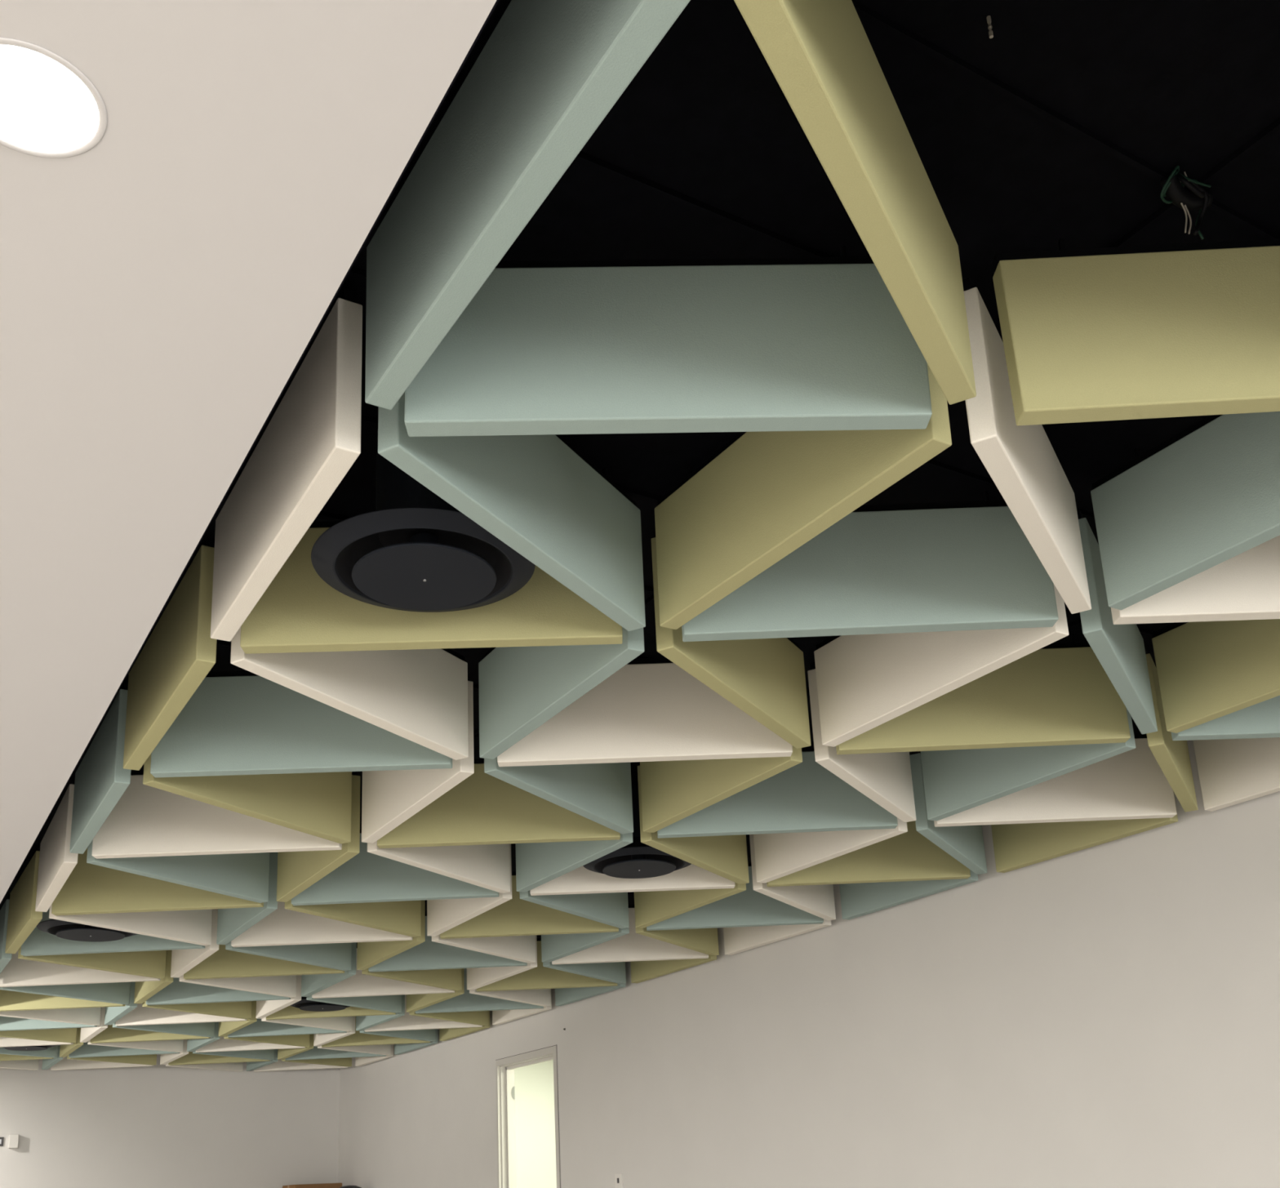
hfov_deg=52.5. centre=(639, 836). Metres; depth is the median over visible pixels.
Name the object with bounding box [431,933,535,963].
acoustic baffle
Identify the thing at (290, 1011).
acoustic baffle
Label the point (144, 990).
acoustic baffle
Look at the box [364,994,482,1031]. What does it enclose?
acoustic baffle
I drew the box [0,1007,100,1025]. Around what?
acoustic baffle
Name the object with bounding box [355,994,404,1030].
acoustic baffle
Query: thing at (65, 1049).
acoustic baffle
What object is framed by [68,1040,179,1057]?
acoustic baffle
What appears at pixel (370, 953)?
acoustic baffle
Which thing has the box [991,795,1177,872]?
acoustic baffle
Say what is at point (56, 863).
acoustic baffle
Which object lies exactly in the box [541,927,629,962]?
acoustic baffle
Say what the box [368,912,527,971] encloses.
acoustic baffle
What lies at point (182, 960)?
acoustic baffle
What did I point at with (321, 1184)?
cardboard box
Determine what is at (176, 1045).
acoustic baffle
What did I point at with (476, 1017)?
acoustic baffle
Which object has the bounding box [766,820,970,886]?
acoustic baffle
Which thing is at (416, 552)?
ceiling vent
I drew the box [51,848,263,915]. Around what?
acoustic baffle
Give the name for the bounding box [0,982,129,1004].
acoustic baffle
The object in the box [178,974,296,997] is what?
acoustic baffle
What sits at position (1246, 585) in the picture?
acoustic baffle
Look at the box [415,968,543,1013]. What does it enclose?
acoustic baffle
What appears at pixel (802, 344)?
acoustic baffle
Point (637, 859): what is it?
ceiling vent
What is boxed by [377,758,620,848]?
acoustic baffle
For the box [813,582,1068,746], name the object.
acoustic baffle
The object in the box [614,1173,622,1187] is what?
light switch
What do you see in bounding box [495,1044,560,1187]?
door frame
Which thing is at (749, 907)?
acoustic baffle
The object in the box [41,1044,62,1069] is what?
acoustic baffle
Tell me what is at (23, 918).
acoustic baffle
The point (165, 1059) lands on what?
acoustic baffle
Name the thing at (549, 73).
acoustic baffle
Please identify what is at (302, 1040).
acoustic baffle
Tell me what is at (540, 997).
acoustic baffle
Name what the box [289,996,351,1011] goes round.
ceiling vent
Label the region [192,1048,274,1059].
acoustic baffle
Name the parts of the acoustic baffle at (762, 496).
mounting rail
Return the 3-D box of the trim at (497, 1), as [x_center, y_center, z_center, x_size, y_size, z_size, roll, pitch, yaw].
[-1.578,-0.418,3.717,0.004,0.355,18.325,7,-18,-31]
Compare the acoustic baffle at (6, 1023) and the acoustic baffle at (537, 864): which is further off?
the acoustic baffle at (6, 1023)
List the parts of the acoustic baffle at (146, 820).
mounting rail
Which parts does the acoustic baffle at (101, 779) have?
mounting rail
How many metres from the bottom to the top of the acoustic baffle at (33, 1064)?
0.358 m
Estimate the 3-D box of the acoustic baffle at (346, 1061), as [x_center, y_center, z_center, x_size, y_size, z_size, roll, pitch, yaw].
[-3.018,1.944,12.170,0.047,0.358,0.897,-11,-17,27]
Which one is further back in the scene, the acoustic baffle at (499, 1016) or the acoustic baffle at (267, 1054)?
the acoustic baffle at (267, 1054)
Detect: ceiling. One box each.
[0,0,496,902]
[0,0,1279,944]
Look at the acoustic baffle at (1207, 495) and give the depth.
2.88 m
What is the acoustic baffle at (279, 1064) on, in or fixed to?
hanging from the ceiling at (706, 118)
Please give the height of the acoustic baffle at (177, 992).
0.358 m
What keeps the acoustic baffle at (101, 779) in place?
hanging from the ceiling at (706, 118)
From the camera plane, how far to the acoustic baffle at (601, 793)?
4.49 m
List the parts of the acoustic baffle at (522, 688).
mounting rail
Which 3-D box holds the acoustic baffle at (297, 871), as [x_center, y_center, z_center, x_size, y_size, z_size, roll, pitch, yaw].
[-1.316,-0.005,5.274,0.047,0.358,0.897,7,-18,-31]
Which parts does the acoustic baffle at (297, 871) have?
mounting rail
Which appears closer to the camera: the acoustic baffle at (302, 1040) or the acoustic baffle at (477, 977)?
the acoustic baffle at (477, 977)
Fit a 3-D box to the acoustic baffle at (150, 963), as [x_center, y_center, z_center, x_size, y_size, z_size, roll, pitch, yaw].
[-2.908,0.527,6.957,0.047,0.358,0.897,-11,-17,27]
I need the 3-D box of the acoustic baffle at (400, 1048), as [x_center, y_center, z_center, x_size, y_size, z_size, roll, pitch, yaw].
[-1.961,1.668,11.334,0.047,0.358,0.897,7,-18,-31]
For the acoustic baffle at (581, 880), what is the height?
0.358 m
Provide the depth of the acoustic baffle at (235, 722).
3.93 m
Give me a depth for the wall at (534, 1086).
12.83 m
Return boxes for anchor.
[986,15,993,38]
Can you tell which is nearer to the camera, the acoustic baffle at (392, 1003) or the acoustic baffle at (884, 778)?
the acoustic baffle at (884, 778)
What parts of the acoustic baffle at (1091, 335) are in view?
mounting rail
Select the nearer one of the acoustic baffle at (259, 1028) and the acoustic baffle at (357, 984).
the acoustic baffle at (357, 984)
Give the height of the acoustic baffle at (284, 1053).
0.358 m
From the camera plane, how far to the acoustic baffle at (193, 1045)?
10.35 m
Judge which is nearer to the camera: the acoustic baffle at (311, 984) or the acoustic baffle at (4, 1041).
the acoustic baffle at (311, 984)
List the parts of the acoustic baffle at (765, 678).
mounting rail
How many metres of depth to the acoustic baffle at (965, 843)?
5.21 m
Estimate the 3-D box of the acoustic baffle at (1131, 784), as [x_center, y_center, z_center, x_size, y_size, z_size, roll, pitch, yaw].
[1.551,-0.234,4.914,0.898,0.358,0.048,-2,-15,0]
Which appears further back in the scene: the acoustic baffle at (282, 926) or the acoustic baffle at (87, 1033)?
the acoustic baffle at (87, 1033)
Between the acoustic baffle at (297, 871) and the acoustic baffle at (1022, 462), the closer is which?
the acoustic baffle at (1022, 462)
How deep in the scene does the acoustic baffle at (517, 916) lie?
6.54 m
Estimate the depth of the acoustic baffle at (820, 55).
1.78 m
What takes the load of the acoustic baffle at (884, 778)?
hanging from the ceiling at (706, 118)
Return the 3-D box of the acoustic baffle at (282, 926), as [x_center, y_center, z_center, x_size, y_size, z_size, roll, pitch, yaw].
[-1.603,0.358,6.563,0.897,0.358,0.047,-2,-15,-2]
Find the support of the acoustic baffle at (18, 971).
hanging from the ceiling at (706, 118)
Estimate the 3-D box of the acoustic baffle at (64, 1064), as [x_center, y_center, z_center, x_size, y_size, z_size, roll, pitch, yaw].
[-4.827,1.895,11.680,0.897,0.358,0.047,-2,-15,-2]
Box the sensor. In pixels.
[8,1133,18,1147]
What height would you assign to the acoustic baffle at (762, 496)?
0.358 m
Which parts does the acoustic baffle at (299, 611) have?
mounting rail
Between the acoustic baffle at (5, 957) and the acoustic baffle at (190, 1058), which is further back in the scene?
the acoustic baffle at (190, 1058)
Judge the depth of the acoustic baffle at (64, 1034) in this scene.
9.63 m
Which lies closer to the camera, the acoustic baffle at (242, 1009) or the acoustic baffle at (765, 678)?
the acoustic baffle at (765, 678)
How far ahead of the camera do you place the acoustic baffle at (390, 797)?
4.41 m
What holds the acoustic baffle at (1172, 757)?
hanging from the ceiling at (706, 118)
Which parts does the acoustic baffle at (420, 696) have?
mounting rail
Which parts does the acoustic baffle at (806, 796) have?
mounting rail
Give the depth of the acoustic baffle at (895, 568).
3.11 m
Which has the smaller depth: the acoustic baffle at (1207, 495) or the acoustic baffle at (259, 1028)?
the acoustic baffle at (1207, 495)
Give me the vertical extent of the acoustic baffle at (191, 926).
0.358 m
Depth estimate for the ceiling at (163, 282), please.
1.83 m
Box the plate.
[511,1085,515,1098]
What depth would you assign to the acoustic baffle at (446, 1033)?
10.51 m
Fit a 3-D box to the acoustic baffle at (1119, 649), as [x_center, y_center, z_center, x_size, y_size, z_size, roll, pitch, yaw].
[1.319,-0.582,3.603,0.047,0.358,0.898,-11,-17,28]
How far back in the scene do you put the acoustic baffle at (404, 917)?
6.20 m
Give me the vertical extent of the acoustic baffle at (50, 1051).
0.358 m
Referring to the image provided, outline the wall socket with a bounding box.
[0,1136,4,1146]
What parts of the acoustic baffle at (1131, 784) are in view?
mounting rail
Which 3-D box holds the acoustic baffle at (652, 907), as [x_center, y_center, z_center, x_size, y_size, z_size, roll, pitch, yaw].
[0.218,0.172,6.186,0.047,0.358,0.897,6,-18,-30]
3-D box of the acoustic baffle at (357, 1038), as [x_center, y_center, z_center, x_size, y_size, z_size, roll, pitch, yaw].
[-2.212,1.560,10.891,0.897,0.358,0.047,-2,-15,-2]
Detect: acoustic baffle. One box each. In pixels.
[0,893,12,973]
[0,949,160,986]
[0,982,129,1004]
[0,989,125,1011]
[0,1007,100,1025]
[0,1015,97,1031]
[0,1027,76,1042]
[0,1036,73,1047]
[0,1045,56,1057]
[0,1053,53,1060]
[0,1058,39,1070]
[4,845,42,953]
[17,946,166,977]
[20,907,204,955]
[35,777,78,911]
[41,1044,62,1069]
[48,903,212,945]
[50,1056,153,1070]
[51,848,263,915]
[59,1027,83,1057]
[66,1053,156,1064]
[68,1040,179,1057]
[69,682,131,853]
[80,1006,107,1042]
[86,839,269,902]
[87,1039,183,1052]
[89,1023,210,1043]
[91,769,342,858]
[104,981,137,1024]
[112,1022,214,1036]
[115,1003,246,1026]
[123,537,217,770]
[133,949,173,1003]
[142,754,351,844]
[142,1000,251,1018]
[146,977,290,1004]
[150,670,452,777]
[160,1039,188,1064]
[165,1062,243,1071]
[168,1051,270,1065]
[170,908,218,977]
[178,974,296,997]
[183,944,344,979]
[186,1022,219,1051]
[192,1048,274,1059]
[195,1035,305,1052]
[210,288,362,641]
[216,852,277,944]
[218,1000,257,1035]
[223,1034,310,1046]
[225,941,351,970]
[227,1017,346,1037]
[230,626,468,759]
[231,901,413,946]
[240,520,622,653]
[246,1048,278,1071]
[253,1059,347,1071]
[255,974,301,1017]
[261,1016,351,1031]
[266,1005,395,1019]
[276,771,360,902]
[277,1033,313,1059]
[281,1057,351,1066]
[284,898,421,937]
[284,1045,386,1060]
[291,828,498,905]
[301,942,356,996]
[306,994,401,1013]
[311,944,454,998]
[313,1016,355,1045]
[317,1044,391,1054]
[321,1015,430,1046]
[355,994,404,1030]
[355,1044,393,1066]
[356,899,425,969]
[359,1028,435,1041]
[361,673,474,843]
[361,968,462,990]
[364,0,690,409]
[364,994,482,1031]
[367,840,510,893]
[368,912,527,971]
[377,391,645,631]
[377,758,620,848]
[394,1028,437,1054]
[404,245,932,436]
[406,968,464,1012]
[409,1010,488,1025]
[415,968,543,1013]
[426,843,511,936]
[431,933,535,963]
[439,1010,489,1040]
[440,871,618,938]
[466,934,537,989]
[469,988,551,1006]
[476,937,617,991]
[478,626,644,759]
[484,756,633,834]
[492,988,551,1024]
[497,657,792,766]
[515,832,632,892]
[519,890,629,928]
[529,863,734,895]
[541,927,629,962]
[542,961,626,983]
[551,904,708,964]
[555,982,626,1005]
[630,955,716,982]
[634,882,746,928]
[634,906,719,955]
[637,761,749,884]
[640,746,802,832]
[646,862,823,930]
[651,528,810,748]
[654,364,951,629]
[657,746,897,837]
[681,490,1058,641]
[723,919,831,955]
[733,0,976,404]
[749,834,835,919]
[753,817,907,883]
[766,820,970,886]
[807,662,915,822]
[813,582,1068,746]
[835,633,1130,754]
[839,869,977,919]
[909,751,986,874]
[920,706,1135,820]
[933,733,1177,826]
[962,277,1091,613]
[991,238,1279,425]
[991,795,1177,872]
[1076,510,1157,733]
[1090,411,1279,609]
[1111,534,1279,624]
[1144,647,1198,811]
[1151,618,1279,733]
[1171,695,1279,740]
[1192,737,1279,811]
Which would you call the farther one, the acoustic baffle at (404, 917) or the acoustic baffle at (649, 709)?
the acoustic baffle at (404, 917)
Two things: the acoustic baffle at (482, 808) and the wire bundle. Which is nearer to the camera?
the wire bundle
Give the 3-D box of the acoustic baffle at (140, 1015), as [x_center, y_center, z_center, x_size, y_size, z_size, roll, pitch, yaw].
[-3.215,1.126,9.121,0.897,0.358,0.047,-2,-15,-2]
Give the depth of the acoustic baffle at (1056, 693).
3.99 m
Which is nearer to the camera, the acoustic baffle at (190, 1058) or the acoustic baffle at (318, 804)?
the acoustic baffle at (318, 804)
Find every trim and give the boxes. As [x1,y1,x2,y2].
[0,0,499,904]
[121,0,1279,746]
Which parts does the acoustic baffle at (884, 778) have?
mounting rail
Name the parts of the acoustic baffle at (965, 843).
mounting rail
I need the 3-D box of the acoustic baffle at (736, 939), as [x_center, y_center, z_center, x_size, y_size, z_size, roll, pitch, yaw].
[0.725,0.388,7.069,0.047,0.358,0.897,7,-18,-31]
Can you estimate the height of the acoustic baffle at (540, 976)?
0.358 m
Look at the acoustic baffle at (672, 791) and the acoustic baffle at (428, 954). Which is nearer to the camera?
the acoustic baffle at (672, 791)
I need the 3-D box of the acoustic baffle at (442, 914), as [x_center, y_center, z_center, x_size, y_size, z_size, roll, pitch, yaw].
[-0.821,0.210,6.152,0.047,0.358,0.897,6,-18,-30]
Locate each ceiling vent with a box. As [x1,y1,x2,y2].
[1,1044,57,1050]
[36,918,136,941]
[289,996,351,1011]
[311,430,535,612]
[582,783,691,878]
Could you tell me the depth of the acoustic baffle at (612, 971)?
7.96 m
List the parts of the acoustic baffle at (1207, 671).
mounting rail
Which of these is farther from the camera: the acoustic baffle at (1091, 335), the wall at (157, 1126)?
the wall at (157, 1126)
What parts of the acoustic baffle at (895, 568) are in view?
mounting rail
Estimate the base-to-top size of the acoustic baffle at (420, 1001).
0.358 m
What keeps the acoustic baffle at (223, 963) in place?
hanging from the ceiling at (706, 118)
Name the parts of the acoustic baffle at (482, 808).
mounting rail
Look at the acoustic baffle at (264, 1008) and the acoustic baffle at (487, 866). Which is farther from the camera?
the acoustic baffle at (264, 1008)
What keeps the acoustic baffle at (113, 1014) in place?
hanging from the ceiling at (706, 118)
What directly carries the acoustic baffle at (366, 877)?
hanging from the ceiling at (706, 118)
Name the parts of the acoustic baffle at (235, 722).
mounting rail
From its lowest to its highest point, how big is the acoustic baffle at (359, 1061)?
0.358 m
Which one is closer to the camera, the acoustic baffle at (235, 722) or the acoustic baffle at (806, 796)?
the acoustic baffle at (235, 722)
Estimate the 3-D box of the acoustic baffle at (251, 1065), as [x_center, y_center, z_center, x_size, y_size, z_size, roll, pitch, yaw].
[-3.537,1.964,12.154,0.047,0.358,0.897,7,-18,-31]
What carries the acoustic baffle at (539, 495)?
hanging from the ceiling at (706, 118)
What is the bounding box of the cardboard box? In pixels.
[282,1182,342,1187]
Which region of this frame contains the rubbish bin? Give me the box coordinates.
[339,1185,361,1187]
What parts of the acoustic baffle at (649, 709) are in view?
mounting rail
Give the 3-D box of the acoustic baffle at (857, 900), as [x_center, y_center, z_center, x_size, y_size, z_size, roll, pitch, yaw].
[1.259,0.131,6.218,0.047,0.358,0.898,6,-18,-30]
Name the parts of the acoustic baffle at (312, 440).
mounting rail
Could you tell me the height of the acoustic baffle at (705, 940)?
0.358 m
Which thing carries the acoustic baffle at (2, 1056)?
hanging from the ceiling at (706, 118)
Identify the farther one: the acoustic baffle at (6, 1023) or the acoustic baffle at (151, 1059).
the acoustic baffle at (151, 1059)
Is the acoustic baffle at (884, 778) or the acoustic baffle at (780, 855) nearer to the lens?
the acoustic baffle at (884, 778)
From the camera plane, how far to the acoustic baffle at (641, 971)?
7.98 m
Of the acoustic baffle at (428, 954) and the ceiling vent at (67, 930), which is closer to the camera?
the ceiling vent at (67, 930)
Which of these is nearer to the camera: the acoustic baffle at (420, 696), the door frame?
the acoustic baffle at (420, 696)
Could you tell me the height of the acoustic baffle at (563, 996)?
0.358 m
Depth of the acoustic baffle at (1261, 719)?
3.99 m
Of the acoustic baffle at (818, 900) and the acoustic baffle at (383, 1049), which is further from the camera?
the acoustic baffle at (383, 1049)
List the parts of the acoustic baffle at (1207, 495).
mounting rail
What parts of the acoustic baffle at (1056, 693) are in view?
mounting rail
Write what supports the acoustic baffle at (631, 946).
hanging from the ceiling at (706, 118)
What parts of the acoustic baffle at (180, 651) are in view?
mounting rail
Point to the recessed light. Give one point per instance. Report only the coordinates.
(47, 110)
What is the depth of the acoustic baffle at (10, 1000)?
8.18 m
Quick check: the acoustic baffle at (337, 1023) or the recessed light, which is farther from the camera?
the acoustic baffle at (337, 1023)
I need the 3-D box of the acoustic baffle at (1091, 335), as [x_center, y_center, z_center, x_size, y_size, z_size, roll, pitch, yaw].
[1.091,-0.921,2.294,0.897,0.358,0.047,-4,-15,-1]
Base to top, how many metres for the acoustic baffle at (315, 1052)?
0.358 m
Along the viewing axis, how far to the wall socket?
11.41 m
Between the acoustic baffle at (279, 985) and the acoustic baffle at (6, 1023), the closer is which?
the acoustic baffle at (279, 985)
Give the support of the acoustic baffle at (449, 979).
hanging from the ceiling at (706, 118)
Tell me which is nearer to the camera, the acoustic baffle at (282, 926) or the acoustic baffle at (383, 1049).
the acoustic baffle at (282, 926)
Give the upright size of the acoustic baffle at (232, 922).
0.358 m
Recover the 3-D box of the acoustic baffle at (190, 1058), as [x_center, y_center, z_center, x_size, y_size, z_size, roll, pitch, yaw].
[-3.788,1.855,11.712,0.897,0.358,0.047,-2,-15,-2]
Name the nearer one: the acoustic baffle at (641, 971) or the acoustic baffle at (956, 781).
the acoustic baffle at (956, 781)
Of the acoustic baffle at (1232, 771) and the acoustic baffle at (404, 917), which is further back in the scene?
the acoustic baffle at (404, 917)
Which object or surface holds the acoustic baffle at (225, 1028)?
hanging from the ceiling at (706, 118)
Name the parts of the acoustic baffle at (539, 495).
mounting rail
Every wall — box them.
[0,1053,339,1187]
[337,739,1279,1187]
[514,1059,556,1187]
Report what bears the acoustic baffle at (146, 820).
hanging from the ceiling at (706, 118)
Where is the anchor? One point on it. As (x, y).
(988, 17)
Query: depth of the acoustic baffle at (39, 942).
6.47 m
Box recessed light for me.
[0,37,107,158]
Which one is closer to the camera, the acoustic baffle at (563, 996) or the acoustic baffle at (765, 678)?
the acoustic baffle at (765, 678)
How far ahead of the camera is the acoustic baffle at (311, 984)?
7.82 m
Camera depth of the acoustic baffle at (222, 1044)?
10.80 m
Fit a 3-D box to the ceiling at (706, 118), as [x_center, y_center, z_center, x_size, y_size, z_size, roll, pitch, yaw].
[0.072,-0.424,4.853,3.973,0.104,18.481,7,-18,-31]
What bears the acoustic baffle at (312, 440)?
hanging from the ceiling at (706, 118)
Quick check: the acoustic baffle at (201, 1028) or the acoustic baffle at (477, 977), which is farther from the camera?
the acoustic baffle at (201, 1028)
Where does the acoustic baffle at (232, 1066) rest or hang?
hanging from the ceiling at (706, 118)
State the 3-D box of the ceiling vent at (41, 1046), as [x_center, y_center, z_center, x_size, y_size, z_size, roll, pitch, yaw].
[-4.822,1.495,10.230,0.474,0.346,0.474,7,-18,-31]
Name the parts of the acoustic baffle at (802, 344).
mounting rail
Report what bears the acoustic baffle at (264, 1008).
hanging from the ceiling at (706, 118)
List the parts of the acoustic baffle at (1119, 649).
mounting rail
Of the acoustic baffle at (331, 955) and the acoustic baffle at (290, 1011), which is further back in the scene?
the acoustic baffle at (290, 1011)
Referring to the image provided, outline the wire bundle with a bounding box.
[1160,165,1213,239]
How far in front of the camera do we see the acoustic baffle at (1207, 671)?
3.81 m
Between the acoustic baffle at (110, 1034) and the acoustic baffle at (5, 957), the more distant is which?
the acoustic baffle at (110, 1034)
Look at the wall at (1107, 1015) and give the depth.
5.95 m
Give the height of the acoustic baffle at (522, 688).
0.358 m
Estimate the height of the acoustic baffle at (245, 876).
0.358 m
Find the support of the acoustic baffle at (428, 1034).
hanging from the ceiling at (706, 118)
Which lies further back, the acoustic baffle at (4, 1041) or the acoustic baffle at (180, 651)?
the acoustic baffle at (4, 1041)
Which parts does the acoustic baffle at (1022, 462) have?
mounting rail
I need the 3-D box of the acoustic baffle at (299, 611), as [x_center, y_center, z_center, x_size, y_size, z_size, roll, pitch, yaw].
[-0.496,-0.627,3.121,0.898,0.358,0.048,-2,-15,-1]
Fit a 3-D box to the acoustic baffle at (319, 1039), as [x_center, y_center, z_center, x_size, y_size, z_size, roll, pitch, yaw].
[-2.463,1.452,10.449,0.047,0.358,0.897,7,-18,-31]
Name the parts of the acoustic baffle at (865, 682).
mounting rail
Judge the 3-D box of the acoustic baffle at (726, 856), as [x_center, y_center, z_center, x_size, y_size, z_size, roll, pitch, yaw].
[0.231,-0.063,5.324,0.048,0.358,0.898,-11,-17,27]
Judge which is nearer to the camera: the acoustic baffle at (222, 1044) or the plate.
the plate
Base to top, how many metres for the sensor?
0.116 m
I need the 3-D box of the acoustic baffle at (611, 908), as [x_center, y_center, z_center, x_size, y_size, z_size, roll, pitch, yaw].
[-0.301,0.190,6.168,0.047,0.358,0.898,-11,-17,28]

